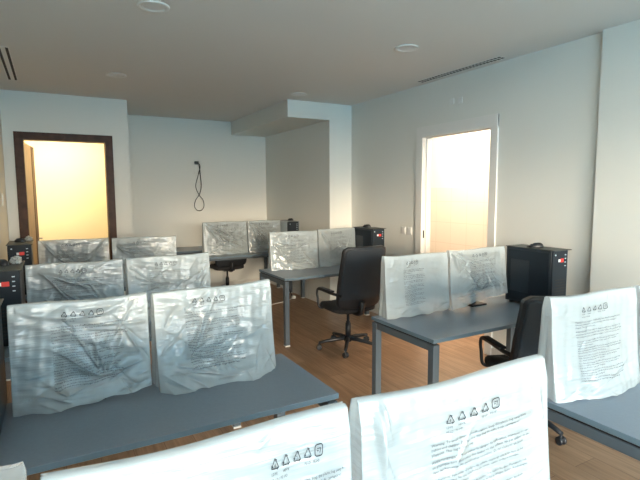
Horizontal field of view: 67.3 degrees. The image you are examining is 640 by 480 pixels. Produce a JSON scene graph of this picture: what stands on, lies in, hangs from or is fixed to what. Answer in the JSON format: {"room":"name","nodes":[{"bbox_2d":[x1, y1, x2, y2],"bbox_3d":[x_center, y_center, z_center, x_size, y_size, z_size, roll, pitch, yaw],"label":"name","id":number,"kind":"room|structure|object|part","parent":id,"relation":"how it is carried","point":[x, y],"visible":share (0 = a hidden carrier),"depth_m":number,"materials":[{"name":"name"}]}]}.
{"room":"computer lab","nodes":[
{"label":"computer lab","id":0,"kind":"room"},
{"bbox_2d":[0,112,8,260],"bbox_3d":[-2.045,-0.036,2.607,0.120,2.862,7.230,-3,6,-29],"label":"wall","id":1,"kind":"structure","parent":0,"point":[4,229],"depth_m":5.36,"materials":[{"name":"white paint"}]},
{"bbox_2d":[24,141,107,240],"bbox_3d":[-4.145,-0.423,6.620,2.423,2.862,1.620,-3,6,-29],"label":"wall","id":2,"kind":"structure","parent":0,"point":[69,176],"depth_m":7.52,"materials":[{"name":"beige"}]},
{"bbox_2d":[0,89,132,294],"bbox_3d":[-3.224,-0.380,6.141,1.523,2.862,0.120,-3,6,-29],"label":"wall","id":3,"kind":"structure","parent":0,"point":[23,111],"depth_m":6.00,"materials":[{"name":"white paint"}]},
{"bbox_2d":[13,131,116,302],"bbox_3d":[-3.208,-0.144,6.171,1.092,2.386,0.161,-3,6,-29],"label":"door","id":4,"kind":"structure","parent":3,"relation":"in","point":[19,137],"depth_m":5.96,"materials":[{"name":"brown wood"}]},
{"bbox_2d":[24,142,42,264],"bbox_3d":[-3.811,-0.119,6.433,0.102,2.271,0.862,-3,6,-24],"label":"door leaf","id":5,"kind":"structure","parent":4,"relation":"attached to","point":[28,150],"depth_m":6.40,"materials":[{"name":"brown wood"}]},
{"bbox_2d":[127,115,266,282],"bbox_3d":[-1.982,-0.597,8.265,2.967,2.862,0.120,-3,6,-29],"label":"wall","id":6,"kind":"structure","parent":0,"point":[163,151],"depth_m":8.08,"materials":[{"name":"white paint"}]},
{"bbox_2d":[194,161,203,210],"bbox_3d":[-2.046,-0.905,8.108,0.175,0.833,0.042,-3,6,-29],"label":"hanging cable","id":7,"kind":"object","parent":6,"relation":"hanging from","point":[195,162],"visible":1,"depth_m":8.08,"materials":[{"name":"black plastic"}]},
{"bbox_2d":[211,278,259,286],"bbox_3d":[-2.049,0.799,8.286,2.484,0.080,0.014,-3,6,-29],"label":"baseboard","id":8,"kind":"structure","parent":6,"relation":"attached to","point":[247,280],"depth_m":8.57,"materials":[{"name":"white"}]},
{"bbox_2d":[231,99,328,136],"bbox_3d":[-0.704,-1.851,7.481,0.637,0.225,2.280,-3,6,-29],"label":"ceiling","id":9,"kind":"structure","parent":0,"point":[286,115],"depth_m":6.86,"materials":[{"name":"white paint"}]},
{"bbox_2d":[265,103,351,300],"bbox_3d":[-0.261,-0.565,7.854,0.363,2.862,2.280,-3,6,-29],"label":"wall","id":10,"kind":"structure","parent":0,"point":[308,168],"depth_m":7.15,"materials":[{"name":"white paint"}]},
{"bbox_2d":[270,281,326,302],"bbox_3d":[-0.415,0.830,7.893,0.014,0.080,2.266,-3,6,-29],"label":"baseboard","id":11,"kind":"structure","parent":10,"relation":"attached to","point":[294,290],"depth_m":7.54,"materials":[{"name":"white wood"}]},
{"bbox_2d":[0,0,639,121],"bbox_3d":[-0.575,-1.572,2.909,8.620,0.120,12.120,-3,6,-29],"label":"ceiling","id":12,"kind":"structure","parent":0,"point":[214,60],"depth_m":3.96,"materials":[{"name":"white paint"}]},
{"bbox_2d":[0,46,17,80],"bbox_3d":[-2.970,-1.663,4.583,0.094,0.004,1.354,-3,6,-29],"label":"ceiling vent","id":13,"kind":"object","parent":12,"relation":"in","point":[5,55],"visible":1,"depth_m":4.51,"materials":[{"name":"black"}]},
{"bbox_2d":[105,72,126,77],"bbox_3d":[-2.110,-1.703,4.973,0.208,0.010,0.208,-3,6,-29],"label":"recessed light","id":14,"kind":"object","parent":12,"relation":"in","point":[109,74],"visible":1,"depth_m":4.97,"materials":[{"name":"white plastic"}]},
{"bbox_2d":[136,0,169,12],"bbox_3d":[-1.092,-1.528,3.153,0.208,0.010,0.208,-3,6,-29],"label":"recessed light","id":15,"kind":"object","parent":12,"relation":"in","point":[152,6],"visible":1,"depth_m":3.15,"materials":[{"name":"white plastic"}]},
{"bbox_2d":[291,92,306,95],"bbox_3d":[-0.262,-1.812,5.982,0.208,0.010,0.208,-3,6,-29],"label":"recessed light","id":16,"kind":"object","parent":12,"relation":"in","point":[294,93],"visible":1,"depth_m":5.98,"materials":[{"name":"white plastic"}]},
{"bbox_2d":[394,44,418,51],"bbox_3d":[0.739,-1.631,4.095,0.208,0.010,0.208,-3,6,-29],"label":"recessed light","id":17,"kind":"object","parent":12,"relation":"in","point":[406,47],"visible":1,"depth_m":4.08,"materials":[{"name":"white plastic"}]},
{"bbox_2d":[416,56,506,82],"bbox_3d":[1.390,-1.715,4.878,0.099,0.004,1.144,-3,6,-29],"label":"ceiling vent","id":18,"kind":"object","parent":12,"relation":"in","point":[498,57],"visible":1,"depth_m":4.80,"materials":[{"name":"dark grey metal"}]},
{"bbox_2d":[6,283,639,479],"bbox_3d":[-0.560,1.386,3.202,8.620,0.100,12.120,-3,6,-29],"label":"floor","id":19,"kind":"structure","parent":0,"point":[404,365],"depth_m":4.47,"materials":[{"name":"laminate"}]},
{"bbox_2d":[5,282,125,380],"bbox_3d":[-2.232,0.808,4.861,1.610,0.740,0.630,-3,6,-29],"label":"office desk","id":20,"kind":"object","parent":19,"relation":"on","point":[7,364],"visible":0.02,"depth_m":4.25,"materials":[{"name":"grey laminate"}]},
{"bbox_3d":[-2.770,0.886,4.237,0.050,0.690,0.050,-3,6,-29],"label":"leg","id":21,"kind":"part","parent":20,"relation":"part of","materials":[{"name":"grey metal"}]},
{"bbox_2d":[6,240,33,294],"bbox_3d":[-2.735,0.251,4.417,0.200,0.460,0.446,-3,6,-29],"label":"computer tower","id":22,"kind":"object","parent":20,"relation":"on","point":[24,250],"visible":0.44,"depth_m":4.25,"materials":[{"name":"black metal"}]},
{"bbox_2d":[14,238,25,241],"bbox_3d":[-2.768,-0.001,4.438,0.122,0.037,0.072,1,6,9],"label":"computer mouse","id":23,"kind":"object","parent":22,"relation":"on","point":[16,239],"visible":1,"depth_m":4.41,"materials":[{"name":"black plastic"}]},
{"bbox_2d":[25,236,32,240],"bbox_3d":[-2.770,-0.019,4.576,0.070,0.045,0.118,-3,6,-29],"label":"film","id":24,"kind":"object","parent":22,"relation":"on","point":[28,238],"visible":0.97,"depth_m":4.54,"materials":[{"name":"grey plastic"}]},
{"bbox_2d":[38,237,109,263],"bbox_3d":[-2.466,0.213,4.850,0.636,0.449,0.218,-3,6,-27],"label":"monitor","id":25,"kind":"object","parent":20,"relation":"on","point":[62,250],"visible":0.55,"depth_m":4.81,"materials":[{"name":"grey plastic"}]},
{"bbox_2d":[112,236,176,281],"bbox_3d":[-1.839,0.189,5.064,0.636,0.448,0.222,-3,6,-22],"label":"monitor","id":26,"kind":"object","parent":20,"relation":"on","point":[128,247],"visible":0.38,"depth_m":5.02,"materials":[{"name":"grey plastic"}]},
{"bbox_2d":[4,321,240,428],"bbox_3d":[-1.374,0.963,3.251,1.530,0.740,0.630,-3,6,-29],"label":"office desk","id":27,"kind":"object","parent":19,"relation":"on","point":[6,348],"visible":0.06,"depth_m":3.02,"materials":[{"name":"grey laminate"}]},
{"bbox_2d":[0,261,25,345],"bbox_3d":[-1.941,0.390,2.982,0.200,0.460,0.446,-3,6,-29],"label":"computer tower","id":28,"kind":"object","parent":27,"relation":"on","point":[12,288],"visible":0.66,"depth_m":2.82,"materials":[{"name":"black metal"}]},
{"bbox_2d":[0,259,8,265],"bbox_3d":[-1.984,0.137,3.004,0.122,0.037,0.072,3,7,32],"label":"computer mouse","id":29,"kind":"object","parent":28,"relation":"on","point":[3,262],"visible":1,"depth_m":2.97,"materials":[{"name":"black plastic"}]},
{"bbox_2d":[1,309,7,339],"bbox_3d":[-1.844,0.494,2.815,0.120,0.184,0.003,-3,6,-29],"label":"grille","id":30,"kind":"object","parent":28,"relation":"attached to","point":[3,311],"depth_m":2.81,"materials":[{"name":"black"}]},
{"bbox_2d":[9,256,21,263],"bbox_3d":[-1.954,0.124,3.087,0.070,0.044,0.167,-3,6,-29],"label":"film","id":31,"kind":"object","parent":28,"relation":"on","point":[16,259],"visible":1,"depth_m":3.05,"materials":[{"name":"grey plastic"}]},
{"bbox_2d":[25,258,123,302],"bbox_3d":[-1.626,0.369,3.226,0.581,0.451,0.216,-4,7,-32],"label":"monitor","id":32,"kind":"object","parent":27,"relation":"on","point":[97,279],"visible":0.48,"depth_m":3.19,"materials":[{"name":"grey plastic"}]},
{"bbox_2d":[125,252,210,321],"bbox_3d":[-1.108,0.334,3.553,0.606,0.447,0.216,-4,7,-35],"label":"monitor","id":33,"kind":"object","parent":27,"relation":"on","point":[151,274],"visible":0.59,"depth_m":3.50,"materials":[{"name":"grey plastic"}]},
{"bbox_2d":[0,354,338,479],"bbox_3d":[-0.733,1.073,2.107,1.530,0.740,0.623,-3,6,-29],"label":"office desk","id":34,"kind":"object","parent":19,"relation":"on","point":[30,444],"visible":0.73,"depth_m":1.94,"materials":[{"name":"grey laminate"}]},
{"bbox_2d":[0,298,6,433],"bbox_3d":[-1.323,0.501,1.827,0.200,0.460,0.446,-3,6,-29],"label":"computer tower","id":35,"kind":"object","parent":34,"relation":"on","point":[3,388],"visible":1,"depth_m":1.96,"materials":[{"name":"black metal"}]},
{"bbox_2d":[7,292,151,416],"bbox_3d":[-1.030,0.477,2.095,0.544,0.453,0.230,-3,6,-27],"label":"monitor","id":36,"kind":"object","parent":34,"relation":"on","point":[63,355],"visible":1,"depth_m":2.04,"materials":[{"name":"grey plastic"}]},
{"bbox_2d":[150,279,275,394],"bbox_3d":[-0.495,0.449,2.348,0.611,0.452,0.299,-4,7,-35],"label":"monitor","id":37,"kind":"object","parent":34,"relation":"on","point":[203,337],"visible":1,"depth_m":2.30,"materials":[{"name":"grey plastic"}]},
{"bbox_3d":[-0.228,1.024,2.710,0.050,0.690,0.050,-3,6,-29],"label":"leg","id":38,"kind":"part","parent":34,"relation":"part of","materials":[{"name":"grey metal"}]},
{"bbox_3d":[0.048,1.071,2.219,0.050,0.690,0.050,-3,6,-29],"label":"leg","id":39,"kind":"part","parent":34,"relation":"part of","materials":[{"name":"grey metal"}]},
{"bbox_2d":[210,259,246,285],"bbox_3d":[-1.500,0.328,7.765,0.651,1.115,0.717,-3,6,-29],"label":"office chair","id":40,"kind":"object","parent":19,"relation":"on","point":[224,265],"visible":0.19,"depth_m":7.58,"materials":[{"name":"black plastic"}]},
{"bbox_3d":[-1.515,0.421,7.809,0.490,0.072,0.470,-3,6,-29],"label":"seat","id":41,"kind":"part","parent":40,"relation":"part of","materials":[{"name":"black fabric"}]},
{"bbox_3d":[-1.373,0.110,7.520,0.524,0.635,0.197,-3,6,-29],"label":"backrest","id":42,"kind":"part","parent":40,"relation":"part of","materials":[{"name":"black plastic"}]},
{"bbox_2d":[176,246,280,287],"bbox_3d":[-1.607,0.481,8.126,1.780,0.740,0.610,-3,6,-29],"label":"office desk","id":43,"kind":"object","parent":19,"relation":"on","point":[196,249],"visible":0.1,"depth_m":7.73,"materials":[{"name":"grey laminate"}]},
{"bbox_3d":[-0.989,0.426,8.784,0.050,0.690,0.050,-3,6,-29],"label":"leg","id":44,"kind":"part","parent":43,"relation":"part of","materials":[{"name":"grey metal"}]},
{"bbox_2d":[209,251,304,297],"bbox_3d":[-1.053,0.558,7.322,1.600,0.740,0.500,-3,6,-29],"label":"office desk","id":45,"kind":"object","parent":19,"relation":"on","point":[249,254],"visible":0.18,"depth_m":7.08,"materials":[{"name":"grey laminate"}]},
{"bbox_2d":[202,221,247,255],"bbox_3d":[-1.400,-0.031,7.098,0.656,0.480,0.206,-3,6,-29],"label":"monitor","id":46,"kind":"object","parent":45,"relation":"on","point":[218,238],"visible":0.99,"depth_m":7.04,"materials":[{"name":"grey plastic"}]},
{"bbox_2d":[246,220,280,252],"bbox_3d":[-0.864,-0.065,7.412,0.544,0.480,0.204,-3,6,-29],"label":"monitor","id":47,"kind":"object","parent":45,"relation":"on","point":[258,231],"visible":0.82,"depth_m":7.33,"materials":[{"name":"grey plastic"}]},
{"bbox_3d":[-0.487,0.512,7.889,0.050,0.690,0.050,-3,6,-29],"label":"leg","id":48,"kind":"part","parent":45,"relation":"part of","materials":[{"name":"grey metal"}]},
{"bbox_2d":[287,221,298,230],"bbox_3d":[-0.507,-0.070,7.566,0.184,0.455,0.423,-3,6,-29],"label":"computer tower","id":49,"kind":"object","parent":45,"relation":"on","point":[291,225],"visible":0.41,"depth_m":7.37,"materials":[{"name":"black metal"}]},
{"bbox_2d":[280,220,298,231],"bbox_3d":[-0.500,-0.117,7.550,0.224,0.389,0.370,-3,6,-29],"label":"wrapping","id":50,"kind":"object","parent":49,"relation":"attached to","point":[283,223],"visible":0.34,"depth_m":7.45,"materials":[{"name":"grey plastic"}]},
{"bbox_3d":[-0.272,0.549,7.505,0.050,0.690,0.050,-3,6,-29],"label":"leg","id":51,"kind":"part","parent":45,"relation":"part of","materials":[{"name":"grey metal"}]},
{"bbox_2d":[259,265,369,346],"bbox_3d":[0.135,0.705,5.781,1.555,0.740,0.720,-3,6,-29],"label":"office desk","id":52,"kind":"object","parent":19,"relation":"on","point":[282,277],"visible":0.48,"depth_m":5.30,"materials":[{"name":"grey laminate"}]},
{"bbox_3d":[-0.520,0.436,5.388,0.046,0.045,0.608,-3,6,-29],"label":"rail","id":53,"kind":"part","parent":52,"relation":"part of","materials":[{"name":"grey metal"}]},
{"bbox_3d":[-0.357,0.785,5.132,0.050,0.690,0.050,-3,6,-29],"label":"leg","id":54,"kind":"part","parent":52,"relation":"part of","materials":[{"name":"grey metal"}]},
{"bbox_2d":[268,230,318,270],"bbox_3d":[-0.311,0.118,5.697,0.590,0.448,0.221,-3,6,-22],"label":"monitor","id":55,"kind":"object","parent":52,"relation":"on","point":[288,250],"visible":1,"depth_m":5.65,"materials":[{"name":"grey plastic"}]},
{"bbox_2d":[317,227,355,266],"bbox_3d":[0.201,0.081,6.004,0.550,0.456,0.200,-4,7,-32],"label":"monitor","id":56,"kind":"object","parent":52,"relation":"on","point":[331,243],"visible":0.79,"depth_m":5.92,"materials":[{"name":"grey plastic"}]},
{"bbox_2d":[354,226,385,246],"bbox_3d":[0.618,0.073,6.038,0.200,0.460,0.446,-3,6,-29],"label":"computer tower","id":57,"kind":"object","parent":52,"relation":"on","point":[364,236],"visible":0.56,"depth_m":5.89,"materials":[{"name":"black metal"}]},
{"bbox_3d":[0.530,0.075,6.005,0.004,0.405,0.370,-3,6,-29],"label":"panel","id":58,"kind":"part","parent":57,"relation":"part of","materials":[{"name":"black"}]},
{"bbox_3d":[0.710,0.087,5.869,0.176,0.445,0.014,-3,6,-29],"label":"panel","id":59,"kind":"part","parent":57,"relation":"part of","materials":[{"name":"black plastic"}]},
{"bbox_2d":[316,245,385,357],"bbox_3d":[0.299,0.590,5.026,0.651,1.115,0.717,-3,6,-28],"label":"office chair","id":60,"kind":"object","parent":19,"relation":"on","point":[358,285],"visible":0.93,"depth_m":4.76,"materials":[{"name":"black plastic"}]},
{"bbox_3d":[0.107,0.624,4.916,0.099,0.236,0.481,-3,6,-28],"label":"armrest","id":61,"kind":"part","parent":60,"relation":"part of","materials":[{"name":"black plastic"}]},
{"bbox_3d":[0.285,0.683,5.070,0.490,0.072,0.470,-3,6,-28],"label":"seat","id":62,"kind":"part","parent":60,"relation":"part of","materials":[{"name":"black fabric"}]},
{"bbox_3d":[0.422,0.373,4.779,0.524,0.635,0.197,-3,6,-28],"label":"backrest","id":63,"kind":"part","parent":60,"relation":"part of","materials":[{"name":"black plastic"}]},
{"bbox_3d":[0.432,0.375,4.760,0.480,0.595,0.162,-3,6,-28],"label":"panel","id":64,"kind":"part","parent":60,"relation":"part of","materials":[{"name":"black fabric"}]},
{"bbox_2d":[371,295,519,394],"bbox_3d":[1.192,0.913,3.624,1.502,0.740,0.656,-3,6,-29],"label":"office desk","id":65,"kind":"object","parent":19,"relation":"on","point":[425,331],"visible":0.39,"depth_m":3.36,"materials":[{"name":"grey laminate"}]},
{"bbox_3d":[0.416,0.939,3.535,0.050,0.690,0.050,-3,6,-29],"label":"leg","id":66,"kind":"part","parent":65,"relation":"part of","materials":[{"name":"grey metal"}]},
{"bbox_3d":[0.560,0.643,3.243,0.046,0.045,0.544,-3,6,-29],"label":"rail","id":67,"kind":"part","parent":65,"relation":"part of","materials":[{"name":"grey metal"}]},
{"bbox_2d":[378,252,449,319],"bbox_3d":[0.702,0.325,3.558,0.558,0.449,0.191,-3,6,-25],"label":"monitor","id":68,"kind":"object","parent":65,"relation":"on","point":[411,285],"visible":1,"depth_m":3.50,"materials":[{"name":"grey plastic"}]},
{"bbox_3d":[0.707,0.989,3.015,0.050,0.690,0.050,-3,6,-29],"label":"leg","id":69,"kind":"part","parent":65,"relation":"part of","materials":[{"name":"grey metal"}]},
{"bbox_2d":[446,246,507,310],"bbox_3d":[1.242,0.290,3.826,0.609,0.457,0.206,-3,6,-29],"label":"monitor","id":70,"kind":"object","parent":65,"relation":"on","point":[475,275],"visible":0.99,"depth_m":3.76,"materials":[{"name":"grey plastic"}]},
{"bbox_3d":[1.677,0.863,4.235,0.050,0.690,0.050,-3,6,-29],"label":"leg","id":71,"kind":"part","parent":65,"relation":"part of","materials":[{"name":"grey metal"}]},
{"bbox_2d":[505,244,571,301],"bbox_3d":[1.722,0.287,3.828,0.200,0.460,0.446,-3,6,-29],"label":"computer tower","id":72,"kind":"object","parent":65,"relation":"on","point":[530,271],"visible":0.81,"depth_m":3.73,"materials":[{"name":"black metal"}]},
{"bbox_3d":[1.635,0.288,3.795,0.004,0.405,0.370,-3,6,-29],"label":"panel","id":73,"kind":"part","parent":72,"relation":"part of","materials":[{"name":"black"}]},
{"bbox_2d":[527,243,543,247],"bbox_3d":[1.706,0.038,3.810,0.122,0.037,0.072,1,6,9],"label":"computer mouse","id":74,"kind":"object","parent":72,"relation":"on","point":[534,245],"visible":1,"depth_m":3.78,"materials":[{"name":"black plastic"}]},
{"bbox_3d":[1.815,0.301,3.658,0.176,0.445,0.014,-3,6,-29],"label":"panel","id":75,"kind":"part","parent":72,"relation":"part of","materials":[{"name":"black"}]},
{"bbox_2d":[554,279,564,295],"bbox_3d":[1.819,0.392,3.660,0.120,0.184,0.003,-3,6,-29],"label":"grille","id":76,"kind":"object","parent":72,"relation":"attached to","point":[559,284],"depth_m":3.66,"materials":[{"name":"black metal"}]},
{"bbox_2d":[479,295,569,445],"bbox_3d":[1.486,0.811,3.342,0.641,0.995,0.686,-1,6,-7],"label":"office chair","id":77,"kind":"object","parent":19,"relation":"on","point":[525,342],"visible":0.21,"depth_m":3.04,"materials":[{"name":"black plastic"}]},
{"bbox_3d":[1.462,0.892,3.401,0.490,0.072,0.470,-1,6,-7],"label":"seat","id":78,"kind":"part","parent":77,"relation":"part of","materials":[{"name":"black fabric"}]},
{"bbox_3d":[1.242,0.827,3.320,0.099,0.236,0.481,-1,6,-7],"label":"armrest","id":79,"kind":"part","parent":77,"relation":"part of","materials":[{"name":"black plastic"}]},
{"bbox_3d":[1.500,0.658,3.063,0.480,0.595,0.162,-1,6,-7],"label":"panel","id":80,"kind":"part","parent":77,"relation":"part of","materials":[{"name":"black fabric"}]},
{"bbox_3d":[1.497,0.656,3.084,0.524,0.635,0.197,-1,6,-7],"label":"backrest","id":81,"kind":"part","parent":77,"relation":"part of","materials":[{"name":"black plastic"}]},
{"bbox_2d":[547,382,639,460],"bbox_3d":[1.739,1.034,2.369,1.575,0.740,0.630,-3,6,-29],"label":"office desk","id":82,"kind":"object","parent":19,"relation":"on","point":[613,422],"visible":0.46,"depth_m":1.95,"materials":[{"name":"grey laminate"}]},
{"bbox_2d":[538,286,639,402],"bbox_3d":[1.237,0.457,2.188,0.559,0.451,0.230,-3,6,-23],"label":"monitor","id":83,"kind":"object","parent":82,"relation":"on","point":[588,343],"visible":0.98,"depth_m":2.12,"materials":[{"name":"grey plastic"}]},
{"bbox_3d":[1.075,0.766,1.971,0.046,0.045,0.518,-3,6,-29],"label":"rail","id":84,"kind":"part","parent":82,"relation":"part of","materials":[{"name":"grey metal"}]},
{"bbox_2d":[633,285,639,372],"bbox_3d":[1.783,0.429,2.436,0.596,0.452,0.261,-3,6,-29],"label":"monitor","id":85,"kind":"object","parent":82,"relation":"on","point":[637,287],"visible":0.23,"depth_m":2.30,"materials":[{"name":"grey plastic"}]},
{"bbox_3d":[0.055,1.191,0.876,1.620,0.740,0.630,-3,6,-29],"label":"office desk","id":86,"kind":"object","parent":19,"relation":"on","visible":0},
{"bbox_2d":[40,401,351,479],"bbox_3d":[-0.197,0.588,0.927,0.571,0.453,0.199,-3,6,-28],"label":"monitor","id":87,"kind":"object","parent":86,"relation":"on","point":[314,443],"visible":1,"depth_m":0.93,"materials":[{"name":"grey plastic"}]},
{"bbox_2d":[349,354,549,479],"bbox_3d":[0.341,0.556,1.216,0.611,0.454,0.199,-3,6,-28],"label":"monitor","id":88,"kind":"object","parent":86,"relation":"on","point":[490,423],"visible":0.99,"depth_m":1.17,"materials":[{"name":"grey plastic"}]},
{"bbox_2d":[430,187,488,252],"bbox_3d":[1.777,0.179,6.134,1.210,1.700,4.100,-3,6,-29],"label":"tiled wall","id":89,"kind":"structure","parent":0,"point":[459,215],"depth_m":6.75,"materials":[{"name":"beige tile"}]},
{"bbox_2d":[431,130,489,187],"bbox_3d":[1.770,-1.245,5.993,1.210,1.162,4.100,-3,6,-29],"label":"wall","id":90,"kind":"structure","parent":0,"point":[460,160],"depth_m":6.67,"materials":[{"name":"beige paint"}]},
{"bbox_2d":[351,32,602,349],"bbox_3d":[2.080,-0.212,4.173,0.120,2.862,11.260,-3,6,-29],"label":"wall","id":91,"kind":"structure","parent":0,"point":[546,101],"depth_m":4.44,"materials":[{"name":"white paint"}]},
{"bbox_2d":[370,307,378,313],"bbox_3d":[0.805,0.965,6.460,0.014,0.080,1.409,-3,6,-29],"label":"baseboard","id":92,"kind":"structure","parent":91,"relation":"attached to","point":[375,310],"depth_m":6.54,"materials":[{"name":"white"}]},
{"bbox_2d":[401,227,405,233],"bbox_3d":[1.031,-0.119,5.934,0.014,0.090,0.080,-3,6,-29],"label":"light switch","id":93,"kind":"object","parent":91,"relation":"attached to","point":[403,229],"visible":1,"depth_m":5.93,"materials":[{"name":"white plastic"}]},
{"bbox_2d":[407,227,411,234],"bbox_3d":[1.085,-0.110,5.839,0.014,0.090,0.080,-3,6,-29],"label":"light switch","id":94,"kind":"object","parent":91,"relation":"attached to","point":[409,229],"visible":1,"depth_m":5.83,"materials":[{"name":"white plastic"}]},
{"bbox_2d":[415,113,498,354],"bbox_3d":[1.484,-0.076,5.254,0.148,2.384,1.174,-3,6,-29],"label":"door frame","id":95,"kind":"structure","parent":91,"relation":"in","point":[425,134],"depth_m":5.33,"materials":[{"name":"white paint"}]},
{"bbox_2d":[491,348,503,354],"bbox_3d":[1.963,1.164,4.396,0.014,0.080,0.990,-3,6,-29],"label":"baseboard","id":96,"kind":"structure","parent":91,"relation":"attached to","point":[493,351],"depth_m":4.78,"materials":[{"name":"white"}]},
{"bbox_2d":[590,19,639,291],"bbox_3d":[3.469,0.042,1.530,0.045,2.862,5.270,-3,6,-29],"label":"wall","id":97,"kind":"structure","parent":0,"point":[615,256],"depth_m":3.62,"materials":[{"name":"white paint"}]}
]}

